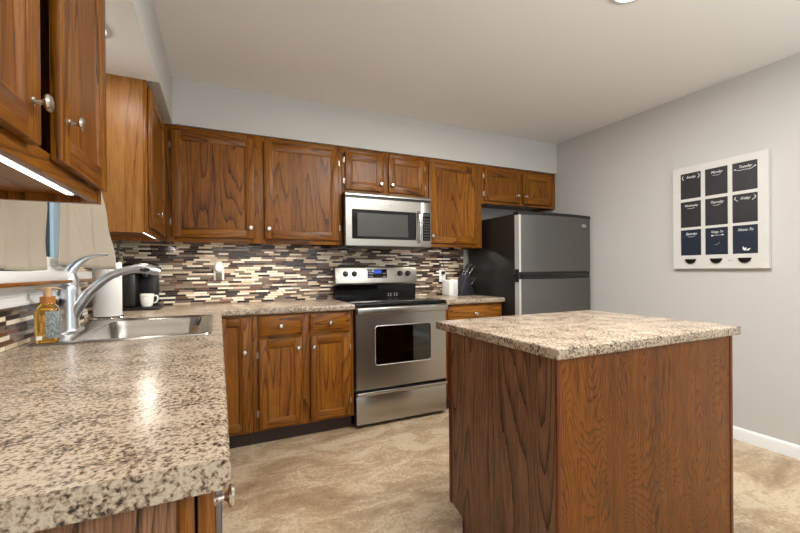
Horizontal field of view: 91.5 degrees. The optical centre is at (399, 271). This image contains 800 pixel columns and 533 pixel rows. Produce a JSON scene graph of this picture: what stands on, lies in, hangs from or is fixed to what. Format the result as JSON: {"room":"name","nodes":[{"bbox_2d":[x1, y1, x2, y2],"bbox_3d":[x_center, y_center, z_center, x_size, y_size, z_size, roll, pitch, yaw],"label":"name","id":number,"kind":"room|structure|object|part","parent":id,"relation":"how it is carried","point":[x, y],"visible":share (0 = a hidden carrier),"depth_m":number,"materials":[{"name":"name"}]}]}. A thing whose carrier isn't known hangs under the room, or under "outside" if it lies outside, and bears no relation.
{"room":"kitchen","nodes":[
{"label":"kitchen","id":0,"kind":"room"},
{"bbox_2d":[122,208,530,274],"bbox_3d":[-0.265,-0.069,3.582,4.020,2.440,0.120,-1,0,-25],"label":"wall","id":1,"kind":"structure","parent":0,"point":[487,213],"depth_m":4.07,"materials":[{"name":"grey paint"}]},
{"bbox_2d":[165,124,341,246],"bbox_3d":[-1.059,-0.588,2.940,1.198,0.774,0.372,-1,0,-25],"label":"upper cabinet","id":2,"kind":"object","parent":1,"relation":"attached to","point":[222,187],"visible":1,"depth_m":2.76,"materials":[{"name":"brown wood"}]},
{"bbox_3d":[-1.276,-0.585,2.677,0.515,0.707,0.020,-1,0,-25],"label":"door","id":3,"kind":"part","parent":2,"relation":"part of","materials":[{"name":"brown wood"}]},
{"bbox_3d":[-0.730,-0.590,2.931,0.553,0.707,0.020,-1,0,-25],"label":"door","id":4,"kind":"part","parent":2,"relation":"part of","materials":[{"name":"brown wood"}]},
{"bbox_2d":[122,241,463,305],"bbox_3d":[-0.652,0.008,3.331,2.847,0.466,0.008,-1,0,-25],"label":"tile backsplash","id":5,"kind":"structure","parent":1,"relation":"attached to","point":[253,272],"depth_m":3.12,"materials":[{"name":"tile"}]},
{"bbox_2d":[214,261,223,279],"bbox_3d":[-1.379,-0.003,2.966,0.072,0.146,0.040,-1,0,-25],"label":"plug","id":6,"kind":"object","parent":5,"relation":"attached to","point":[218,267],"visible":1,"depth_m":2.96,"materials":[{"name":"white plastic"}]},
{"bbox_2d":[439,248,445,281],"bbox_3d":[0.423,-0.060,3.799,0.072,0.326,0.048,-1,0,-25],"label":"wall outlet","id":7,"kind":"object","parent":5,"relation":"attached to","point":[442,276],"visible":0.97,"depth_m":3.81,"materials":[{"name":"white plastic"}]},
{"bbox_2d":[439,270,445,281],"bbox_3d":[0.415,0.044,3.818,0.072,0.118,0.006,-1,0,-25],"label":"outlet plate","id":8,"kind":"object","parent":7,"relation":"attached to","point":[442,276],"depth_m":3.81,"materials":[{"name":"white plastic"}]},
{"bbox_2d":[426,158,481,249],"bbox_3d":[0.439,-0.602,3.637,0.583,0.774,0.372,-1,0,-25],"label":"upper cabinet","id":9,"kind":"object","parent":1,"relation":"attached to","point":[453,188],"visible":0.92,"depth_m":3.50,"materials":[{"name":"brown wood"}]},
{"bbox_2d":[133,0,556,174],"bbox_3d":[0.384,-1.139,2.164,3.780,0.304,3.000,-1,0,-25],"label":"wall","id":10,"kind":"structure","parent":0,"point":[195,104],"depth_m":2.97,"materials":[{"name":"grey paint"}]},
{"bbox_2d":[105,25,111,38],"bbox_3d":[-1.230,-0.962,1.530,0.159,0.008,0.159,-1,0,-25],"label":"recessed light","id":11,"kind":"object","parent":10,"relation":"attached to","point":[108,33],"visible":0.12,"depth_m":1.57,"materials":[{"name":"grey"}]},
{"bbox_2d":[105,0,158,81],"bbox_3d":[-1.200,-0.969,1.507,0.348,0.004,0.922,-1,0,-25],"label":"soffit","id":12,"kind":"object","parent":10,"relation":"attached to","point":[127,50],"depth_m":1.67,"materials":[{"name":"white paint"}]},
{"bbox_2d":[341,147,426,197],"bbox_3d":[-0.172,-0.804,3.353,0.760,0.358,0.372,-1,0,-25],"label":"upper cabinet","id":13,"kind":"object","parent":10,"relation":"attached to","point":[363,171],"visible":0.89,"depth_m":3.20,"materials":[{"name":"brown wood"}]},
{"bbox_3d":[-0.284,-0.798,3.138,0.328,0.295,0.020,-1,0,-25],"label":"door","id":14,"kind":"part","parent":13,"relation":"part of","materials":[{"name":"brown wood"}]},
{"bbox_2d":[332,191,430,249],"bbox_3d":[-0.148,-0.409,3.312,0.758,0.421,0.444,-1,0,-25],"label":"microwave oven","id":15,"kind":"object","parent":13,"relation":"attached to","point":[369,220],"visible":0.99,"depth_m":3.14,"materials":[{"name":"silver metal"}]},
{"bbox_3d":[-0.131,-0.389,3.153,0.655,0.375,0.042,-1,0,-25],"label":"door","id":16,"kind":"part","parent":15,"relation":"part of","materials":[{"name":"silver metal"}]},
{"bbox_3d":[-0.086,-0.608,3.175,0.758,0.022,0.040,-1,0,-25],"label":"trim","id":17,"kind":"part","parent":15,"relation":"part of","materials":[{"name":"silver metal"}]},
{"bbox_3d":[0.163,-0.364,3.242,0.022,0.275,0.054,-1,0,-33],"label":"handle","id":18,"kind":"part","parent":15,"relation":"part of","materials":[{"name":"silver metal"}]},
{"bbox_3d":[0.214,-0.392,3.313,0.100,0.375,0.042,-1,0,-25],"label":"control panel","id":19,"kind":"part","parent":15,"relation":"part of","materials":[{"name":"silver metal"}]},
{"bbox_3d":[0.059,-0.801,3.298,0.340,0.295,0.020,-1,0,-25],"label":"door","id":20,"kind":"part","parent":13,"relation":"part of","materials":[{"name":"brown wood"}]},
{"bbox_2d":[481,165,554,211],"bbox_3d":[1.124,-0.817,3.955,0.928,0.358,0.372,-1,0,-25],"label":"upper cabinet","id":21,"kind":"object","parent":10,"relation":"attached to","point":[501,188],"visible":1,"depth_m":3.82,"materials":[{"name":"brown wood"}]},
{"bbox_3d":[0.978,-0.810,3.725,0.416,0.295,0.020,-1,0,-25],"label":"door","id":22,"kind":"part","parent":21,"relation":"part of","materials":[{"name":"brown wood"}]},
{"bbox_3d":[1.380,-0.814,3.912,0.382,0.295,0.020,-1,0,-25],"label":"door","id":23,"kind":"part","parent":21,"relation":"part of","materials":[{"name":"brown wood"}]},
{"bbox_2d":[153,0,799,143],"bbox_3d":[1.120,-1.317,0.577,4.020,0.050,6.740,-1,0,-25],"label":"ceiling","id":24,"kind":"structure","parent":0,"point":[548,71],"depth_m":2.29,"materials":[{"name":"paint"}]},
{"bbox_2d":[610,0,637,4],"bbox_3d":[1.067,-1.291,1.793,0.184,0.008,0.184,-1,0,-25],"label":"recessed light","id":25,"kind":"object","parent":24,"relation":"in","point":[617,2],"visible":1,"depth_m":1.86,"materials":[{"name":"white"}]},
{"bbox_2d":[222,408,799,532],"bbox_3d":[1.141,1.173,0.584,4.020,0.050,6.740,-1,0,-25],"label":"floor","id":26,"kind":"structure","parent":0,"point":[390,476],"depth_m":2.11,"materials":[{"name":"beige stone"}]},
{"bbox_2d":[33,483,235,532],"bbox_3d":[-0.596,0.726,0.588,0.638,0.872,0.426,-1,0,-25],"label":"base cabinet","id":27,"kind":"object","parent":26,"relation":"on","point":[196,514],"visible":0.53,"depth_m":0.49,"materials":[{"name":"brown wood"}]},
{"bbox_3d":[-0.540,0.726,0.382,0.566,0.872,0.006,-1,0,-25],"label":"panel","id":28,"kind":"part","parent":27,"relation":"part of","materials":[{"name":"brown wood"}]},
{"bbox_3d":[-0.364,0.673,0.699,0.018,0.770,0.420,-1,0,-25],"label":"frame","id":29,"kind":"part","parent":27,"relation":"part of","materials":[{"name":"brown wood"}]},
{"bbox_3d":[-0.342,0.669,0.704,0.020,0.742,0.403,-1,0,-25],"label":"door","id":30,"kind":"part","parent":27,"relation":"part of","materials":[{"name":"brown wood"}]},
{"bbox_3d":[-0.249,0.321,0.554,0.028,0.031,0.031,-1,0,-25],"label":"knob","id":31,"kind":"part","parent":27,"relation":"part of","materials":[{"name":"silver metal"}]},
{"bbox_2d":[191,325,198,332],"bbox_3d":[-1.173,0.727,1.825,0.634,0.872,1.090,-1,0,-25],"label":"base cabinet","id":32,"kind":"object","parent":26,"relation":"on","point":[195,327],"visible":0.02,"depth_m":1.97,"materials":[{"name":"brown wood"}]},
{"bbox_2d":[0,299,354,532],"bbox_3d":[-0.689,0.266,1.807,1.508,0.041,2.739,-1,0,-25],"label":"countertop","id":33,"kind":"structure","parent":32,"relation":"on","point":[88,431],"depth_m":0.63,"materials":[{"name":"beige stone"}]},
{"bbox_2d":[90,263,124,320],"bbox_3d":[-1.542,0.082,2.054,0.150,0.338,0.150,-1,0,-25],"label":"paper towel roll","id":34,"kind":"object","parent":33,"relation":"on","point":[107,302],"visible":0.65,"depth_m":2.01,"materials":[{"name":"white paper"}]},
{"bbox_2d":[59,253,160,334],"bbox_3d":[-1.229,0.085,1.662,0.362,0.321,0.216,-1,0,-25],"label":"kitchen faucet","id":35,"kind":"object","parent":33,"relation":"on","point":[72,305],"visible":0.93,"depth_m":1.60,"materials":[{"name":"silver metal"}]},
{"bbox_3d":[-1.354,0.241,1.603,0.072,0.011,0.216,-1,0,-25],"label":"plate","id":36,"kind":"part","parent":35,"relation":"part of","materials":[{"name":"silver metal"}]},
{"bbox_3d":[-1.316,-0.009,1.621,0.164,0.131,0.064,-1,0,-25],"label":"lever","id":37,"kind":"part","parent":35,"relation":"part of","materials":[{"name":"silver metal"}]},
{"bbox_3d":[-1.254,0.090,1.650,0.256,0.235,0.052,-1,0,-25],"label":"spout","id":38,"kind":"part","parent":35,"relation":"part of","materials":[{"name":"silver metal"}]},
{"bbox_2d":[28,314,212,345],"bbox_3d":[-1.143,0.335,1.737,0.555,0.188,0.735,-1,0,-25],"label":"sink","id":39,"kind":"object","parent":33,"relation":"in","point":[104,330],"visible":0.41,"depth_m":1.95,"materials":[{"name":"silver metal"}]},
{"bbox_2d":[34,287,61,342],"bbox_3d":[-1.215,0.149,1.348,0.069,0.191,0.055,-1,0,-35],"label":"soap bottle","id":40,"kind":"object","parent":39,"relation":"on","point":[47,316],"visible":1,"depth_m":1.33,"materials":[{"name":"glass"}]},
{"bbox_2d":[122,263,163,310],"bbox_3d":[-1.717,0.099,2.605,0.210,0.305,0.287,-1,0,-25],"label":"coffee maker","id":41,"kind":"object","parent":33,"relation":"on","point":[133,284],"visible":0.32,"depth_m":2.52,"materials":[{"name":"black plastic"}]},
{"bbox_2d":[140,293,158,306],"bbox_3d":[-1.646,0.189,2.543,0.095,0.083,0.080,0,0,18],"label":"coffee mug","id":42,"kind":"object","parent":41,"relation":"on","point":[146,300],"visible":1,"depth_m":2.52,"materials":[{"name":"white ceramic"}]},
{"bbox_2d":[217,490,221,532],"bbox_3d":[-0.818,0.729,1.055,0.616,0.868,0.598,-1,0,-25],"label":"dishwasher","id":43,"kind":"object","parent":26,"relation":"on","point":[219,504],"visible":0.02,"depth_m":0.91,"materials":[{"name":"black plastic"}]},
{"bbox_2d":[222,315,252,448],"bbox_3d":[-1.178,0.725,2.743,0.223,0.872,0.626,-1,0,-25],"label":"base cabinet","id":44,"kind":"object","parent":26,"relation":"on","point":[237,330],"visible":0.7,"depth_m":2.50,"materials":[{"name":"brown wood"}]},
{"bbox_2d":[252,310,353,443],"bbox_3d":[-0.763,0.721,2.936,0.690,0.872,0.626,-1,0,-25],"label":"base cabinet","id":45,"kind":"object","parent":26,"relation":"on","point":[303,372],"visible":0.98,"depth_m":2.69,"materials":[{"name":"brown wood"}]},
{"bbox_3d":[-0.801,0.365,2.616,0.282,0.130,0.020,-1,0,-25],"label":"drawer","id":46,"kind":"part","parent":45,"relation":"part of","materials":[{"name":"brown wood"}]},
{"bbox_3d":[-0.798,0.745,2.617,0.282,0.586,0.020,-1,0,-25],"label":"door","id":47,"kind":"part","parent":45,"relation":"part of","materials":[{"name":"brown wood"}]},
{"bbox_3d":[-0.494,0.362,2.758,0.283,0.130,0.020,-1,0,-25],"label":"drawer","id":48,"kind":"part","parent":45,"relation":"part of","materials":[{"name":"brown wood"}]},
{"bbox_3d":[-0.491,0.742,2.759,0.283,0.586,0.020,-1,0,-25],"label":"door","id":49,"kind":"part","parent":45,"relation":"part of","materials":[{"name":"brown wood"}]},
{"bbox_2d":[333,266,447,425],"bbox_3d":[-0.091,0.553,3.229,0.770,1.195,0.635,-1,0,-25],"label":"electric range","id":50,"kind":"object","parent":26,"relation":"on","point":[399,351],"visible":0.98,"depth_m":3.00,"materials":[{"name":"silver metal"}]},
{"bbox_2d":[335,296,445,306],"bbox_3d":[-0.101,0.245,3.246,0.761,0.026,0.597,-1,0,-25],"label":"cooktop","id":51,"kind":"object","parent":50,"relation":"in","point":[359,301],"depth_m":3.09,"materials":[{"name":"black glass"}]},
{"bbox_3d":[0.019,0.565,2.994,0.758,0.600,0.040,-1,0,-25],"label":"door","id":52,"kind":"part","parent":50,"relation":"part of","materials":[{"name":"silver metal"}]},
{"bbox_3d":[0.022,1.004,2.996,0.758,0.232,0.038,-1,0,-25],"label":"storage drawer","id":53,"kind":"part","parent":50,"relation":"part of","materials":[{"name":"silver metal"}]},
{"bbox_3d":[0.032,0.288,2.959,0.758,0.048,0.040,-1,0,-25],"label":"handle","id":54,"kind":"part","parent":50,"relation":"part of","materials":[{"name":"silver metal"}]},
{"bbox_3d":[0.027,0.550,2.982,0.468,0.290,0.003,-1,0,-25],"label":"door glass","id":55,"kind":"part","parent":50,"relation":"part of","materials":[{"name":"black glass"}]},
{"bbox_2d":[444,302,501,408],"bbox_3d":[0.521,0.709,3.533,0.580,0.872,0.626,-1,0,-25],"label":"base cabinet","id":56,"kind":"object","parent":26,"relation":"on","point":[477,310],"visible":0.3,"depth_m":3.25,"materials":[{"name":"brown wood"}]},
{"bbox_3d":[0.637,0.731,3.284,0.540,0.586,0.020,-1,0,-25],"label":"door","id":57,"kind":"part","parent":56,"relation":"part of","materials":[{"name":"brown wood"}]},
{"bbox_2d":[420,295,504,304],"bbox_3d":[0.517,0.251,3.542,0.593,0.041,0.609,-1,0,-25],"label":"countertop","id":58,"kind":"structure","parent":56,"relation":"on","point":[471,299],"depth_m":3.32,"materials":[{"name":"beige stone"}]},
{"bbox_2d":[442,280,457,295],"bbox_3d":[0.470,0.155,3.659,0.108,0.150,0.112,-1,0,-35],"label":"speaker box","id":59,"kind":"object","parent":58,"relation":"on","point":[449,287],"visible":1,"depth_m":3.62,"materials":[{"name":"white plastic"}]},
{"bbox_2d":[453,281,457,293],"bbox_3d":[0.518,0.152,3.625,0.056,0.124,0.003,-1,0,-35],"label":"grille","id":60,"kind":"object","parent":59,"relation":"attached to","point":[455,283],"depth_m":3.62,"materials":[{"name":"white plastic"}]},
{"bbox_2d":[458,275,472,295],"bbox_3d":[0.604,0.132,3.700,0.143,0.195,0.110,-1,0,-33],"label":"knife block","id":61,"kind":"object","parent":58,"relation":"on","point":[465,288],"visible":0.88,"depth_m":3.65,"materials":[{"name":"black wood"}]},
{"bbox_2d":[462,263,468,274],"bbox_3d":[0.625,-0.015,3.736,0.092,0.121,0.016,-1,0,-33],"label":"kitchen knife","id":62,"kind":"object","parent":61,"relation":"on","point":[467,264],"visible":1,"depth_m":3.73,"materials":[{"name":"black plastic"}]},
{"bbox_2d":[465,264,472,274],"bbox_3d":[0.652,-0.013,3.691,0.088,0.116,0.016,-1,0,-33],"label":"kitchen knife","id":63,"kind":"object","parent":61,"relation":"in","point":[470,265],"visible":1,"depth_m":3.69,"materials":[{"name":"black plastic"}]},
{"bbox_2d":[468,266,474,276],"bbox_3d":[0.684,0.007,3.711,0.089,0.118,0.016,-1,0,-33],"label":"kitchen knife","id":64,"kind":"object","parent":61,"relation":"in","point":[473,267],"visible":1,"depth_m":3.71,"materials":[{"name":"black plastic"}]},
{"bbox_3d":[0.634,0.354,3.283,0.540,0.124,0.020,-1,0,-25],"label":"drawer","id":65,"kind":"part","parent":56,"relation":"part of","materials":[{"name":"brown wood"}]},
{"bbox_2d":[468,211,589,315],"bbox_3d":[1.235,0.314,3.736,0.872,1.648,0.774,-1,0,-25],"label":"refrigerator","id":66,"kind":"object","parent":26,"relation":"on","point":[539,262],"visible":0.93,"depth_m":3.39,"materials":[{"name":"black metal"}]},
{"bbox_3d":[1.390,0.564,3.442,0.832,0.998,0.087,-1,0,-25],"label":"fridge door","id":67,"kind":"part","parent":66,"relation":"part of","materials":[{"name":"grey metal"}]},
{"bbox_3d":[1.383,-0.238,3.440,0.832,0.480,0.087,-1,0,-25],"label":"freezer door","id":68,"kind":"part","parent":66,"relation":"part of","materials":[{"name":"grey metal"}]},
{"bbox_2d":[448,332,733,532],"bbox_3d":[0.801,0.710,1.731,1.002,0.875,0.680,-1,0,-25],"label":"kitchen island","id":69,"kind":"object","parent":26,"relation":"on","point":[638,440],"visible":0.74,"depth_m":1.42,"materials":[{"name":"brown wood"}]},
{"bbox_3d":[0.682,0.660,1.987,1.002,0.775,0.018,-1,0,-25],"label":"frame","id":70,"kind":"part","parent":69,"relation":"part of","materials":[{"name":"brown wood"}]},
{"bbox_3d":[0.365,0.714,1.496,0.008,0.875,0.603,-1,0,-25],"label":"panel","id":71,"kind":"part","parent":69,"relation":"part of","materials":[{"name":"brown wood"}]},
{"bbox_3d":[0.498,0.714,1.218,0.015,0.875,0.002,-1,0,-25],"label":"corner trim","id":72,"kind":"part","parent":69,"relation":"part of","materials":[{"name":"brown wood"}]},
{"bbox_2d":[436,310,740,359],"bbox_3d":[0.801,0.252,1.749,1.046,0.038,0.746,-1,0,-25],"label":"island countertop","id":73,"kind":"structure","parent":69,"relation":"on","point":[571,334],"depth_m":1.54,"materials":[{"name":"beige stone"}]},
{"bbox_3d":[0.940,0.709,1.432,0.995,0.875,0.014,-1,0,-25],"label":"panel","id":74,"kind":"part","parent":69,"relation":"part of","materials":[{"name":"brown wood"}]},
{"bbox_3d":[1.386,0.705,1.635,0.020,0.875,0.013,-1,0,-25],"label":"corner trim","id":75,"kind":"part","parent":69,"relation":"part of","materials":[{"name":"brown wood"}]},
{"bbox_2d":[542,53,799,444],"bbox_3d":[2.898,-0.089,1.402,0.120,2.440,6.500,-1,0,-25],"label":"wall","id":76,"kind":"structure","parent":0,"point":[619,174],"depth_m":2.76,"materials":[{"name":"grey paint"}]},
{"bbox_2d":[673,149,771,268],"bbox_3d":[2.201,-0.393,2.703,0.040,0.748,0.567,-1,0,-25],"label":"organizer","id":77,"kind":"object","parent":76,"relation":"attached to","point":[722,207],"visible":1,"depth_m":2.66,"materials":[{"name":"white paint"}]},
{"bbox_3d":[2.122,-0.072,2.845,0.010,0.034,0.071,-1,0,-25],"label":"cup pull","id":78,"kind":"part","parent":77,"relation":"part of","materials":[{"name":"black metal"}]},
{"bbox_3d":[2.139,-0.210,2.854,0.021,0.187,0.136,-1,0,-25],"label":"chalkboard pane","id":79,"kind":"part","parent":77,"relation":"part of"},
{"bbox_3d":[2.138,-0.416,2.853,0.021,0.189,0.136,-1,0,-25],"label":"chalkboard pane","id":80,"kind":"part","parent":77,"relation":"part of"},
{"bbox_3d":[2.136,-0.625,2.853,0.021,0.188,0.136,-1,0,-25],"label":"chalkboard pane","id":81,"kind":"part","parent":77,"relation":"part of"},
{"bbox_3d":[2.190,-0.072,2.699,0.010,0.034,0.071,-1,0,-25],"label":"cup pull","id":82,"kind":"part","parent":77,"relation":"part of","materials":[{"name":"black metal"}]},
{"bbox_3d":[2.207,-0.210,2.707,0.021,0.187,0.137,-1,0,-25],"label":"chalkboard pane","id":83,"kind":"part","parent":77,"relation":"part of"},
{"bbox_3d":[2.206,-0.416,2.707,0.021,0.189,0.137,-1,0,-25],"label":"chalkboard pane","id":84,"kind":"part","parent":77,"relation":"part of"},
{"bbox_3d":[2.204,-0.625,2.706,0.021,0.188,0.137,-1,0,-25],"label":"chalkboard pane","id":85,"kind":"part","parent":77,"relation":"part of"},
{"bbox_3d":[2.258,-0.072,2.552,0.010,0.034,0.071,-1,0,-25],"label":"cup pull","id":86,"kind":"part","parent":77,"relation":"part of","materials":[{"name":"black metal"}]},
{"bbox_3d":[2.272,-0.625,2.559,0.021,0.188,0.137,-1,0,-25],"label":"chalkboard pane","id":87,"kind":"part","parent":77,"relation":"part of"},
{"bbox_3d":[2.276,-0.210,2.560,0.021,0.187,0.137,-1,0,-25],"label":"chalkboard pane","id":88,"kind":"part","parent":77,"relation":"part of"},
{"bbox_3d":[2.274,-0.416,2.560,0.021,0.189,0.137,-1,0,-25],"label":"chalkboard pane","id":89,"kind":"part","parent":77,"relation":"part of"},
{"bbox_2d":[733,426,799,459],"bbox_3d":[3.015,1.089,1.014,0.014,0.084,5.700,-1,0,-25],"label":"baseboard","id":90,"kind":"structure","parent":76,"relation":"attached to","point":[776,445],"depth_m":2.47,"materials":[{"name":"white paint"}]},
{"bbox_3d":[-0.638,-0.055,-0.241,0.120,2.440,6.500,-1,0,-25],"label":"wall","id":91,"kind":"structure","parent":0,"visible":0},
{"bbox_2d":[0,202,65,270],"bbox_3d":[-1.402,-0.431,1.394,0.120,0.865,0.790,-1,0,-25],"label":"window","id":92,"kind":"structure","parent":91,"relation":"in","point":[53,208],"depth_m":1.69,"materials":[{"name":"white paint"}]},
{"bbox_3d":[-1.382,-0.431,1.404,0.003,0.805,0.730,-1,0,-25],"label":"glass","id":93,"kind":"part","parent":92,"relation":"part of","materials":[{"name":"clear glass"}]},
{"bbox_2d":[0,271,94,308],"bbox_3d":[-1.303,0.057,1.429,0.080,0.113,0.950,-1,0,-25],"label":"trim","id":94,"kind":"structure","parent":91,"relation":"attached to","point":[17,288],"depth_m":1.29,"materials":[{"name":"white paint"}]},
{"bbox_2d":[0,0,106,204],"bbox_3d":[-0.781,-0.584,0.620,0.352,0.774,1.062,-1,0,-25],"label":"upper cabinet","id":95,"kind":"object","parent":91,"relation":"attached to","point":[53,52],"visible":1,"depth_m":0.85,"materials":[{"name":"brown wood"}]},
{"bbox_3d":[-0.562,-0.585,0.474,0.020,0.707,0.533,-1,0,-25],"label":"door","id":96,"kind":"part","parent":95,"relation":"part of","materials":[{"name":"brown wood"}]},
{"bbox_2d":[0,154,75,194],"bbox_3d":[-0.734,-0.214,0.707,0.024,0.011,0.800,-1,0,-25],"label":"light","id":97,"kind":"object","parent":95,"relation":"attached to","point":[3,159],"visible":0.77,"depth_m":0.84,"materials":[{"name":"glowing white light diffuser"}]},
{"bbox_3d":[-0.634,-0.300,0.693,0.028,0.031,0.031,-1,0,-25],"label":"knob","id":98,"kind":"part","parent":95,"relation":"part of","materials":[{"name":"silver metal"}]},
{"bbox_3d":[-0.674,-0.585,0.670,0.018,0.774,1.062,-1,0,-25],"label":"frame","id":99,"kind":"part","parent":95,"relation":"part of","materials":[{"name":"brown wood"}]},
{"bbox_3d":[-0.712,-0.325,0.858,0.028,0.031,0.031,-1,0,-25],"label":"knob","id":100,"kind":"part","parent":95,"relation":"part of","materials":[{"name":"silver metal"}]},
{"bbox_3d":[-0.794,-0.584,0.973,0.020,0.707,0.363,-1,0,-25],"label":"door","id":101,"kind":"part","parent":95,"relation":"part of","materials":[{"name":"brown wood"}]},
{"bbox_2d":[0,240,122,352],"bbox_3d":[-1.369,0.019,1.487,0.008,0.466,2.730,-1,0,-25],"label":"tile backsplash","id":102,"kind":"structure","parent":91,"relation":"attached to","point":[17,324],"depth_m":1.34,"materials":[{"name":"tile"}]},
{"bbox_2d":[102,73,165,240],"bbox_3d":[-1.529,-0.582,2.216,0.342,0.774,0.646,-1,0,-25],"label":"upper cabinet","id":103,"kind":"object","parent":91,"relation":"attached to","point":[134,198],"visible":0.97,"depth_m":1.96,"materials":[{"name":"brown wood"}]},
{"bbox_3d":[-1.426,-0.583,2.264,0.018,0.774,0.646,-1,0,-25],"label":"frame","id":104,"kind":"part","parent":103,"relation":"part of","materials":[{"name":"brown wood"}]},
{"bbox_3d":[-1.395,-0.581,2.241,0.020,0.710,0.550,-1,0,-25],"label":"door","id":105,"kind":"part","parent":103,"relation":"part of","materials":[{"name":"brown wood"}]},
{"bbox_3d":[-1.323,-0.831,1.429,0.022,0.012,0.905,-1,0,-25],"label":"curtain rod","id":106,"kind":"object","parent":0,"visible":0},
{"bbox_2d":[0,200,46,270],"bbox_3d":[-1.210,-0.410,1.222,0.066,0.819,0.467,-1,0,-25],"label":"window curtain","id":107,"kind":"object","parent":106,"relation":"hanging from","point":[22,223],"visible":0.3,"depth_m":1.25,"materials":[{"name":"fabric"}]},
{"bbox_2d":[58,192,115,268],"bbox_3d":[-1.451,-0.414,1.745,0.123,0.811,0.298,0,0,4],"label":"window curtain","id":108,"kind":"object","parent":106,"relation":"hanging from","point":[83,228],"visible":0.39,"depth_m":1.75,"materials":[{"name":"fabric"}]}
]}

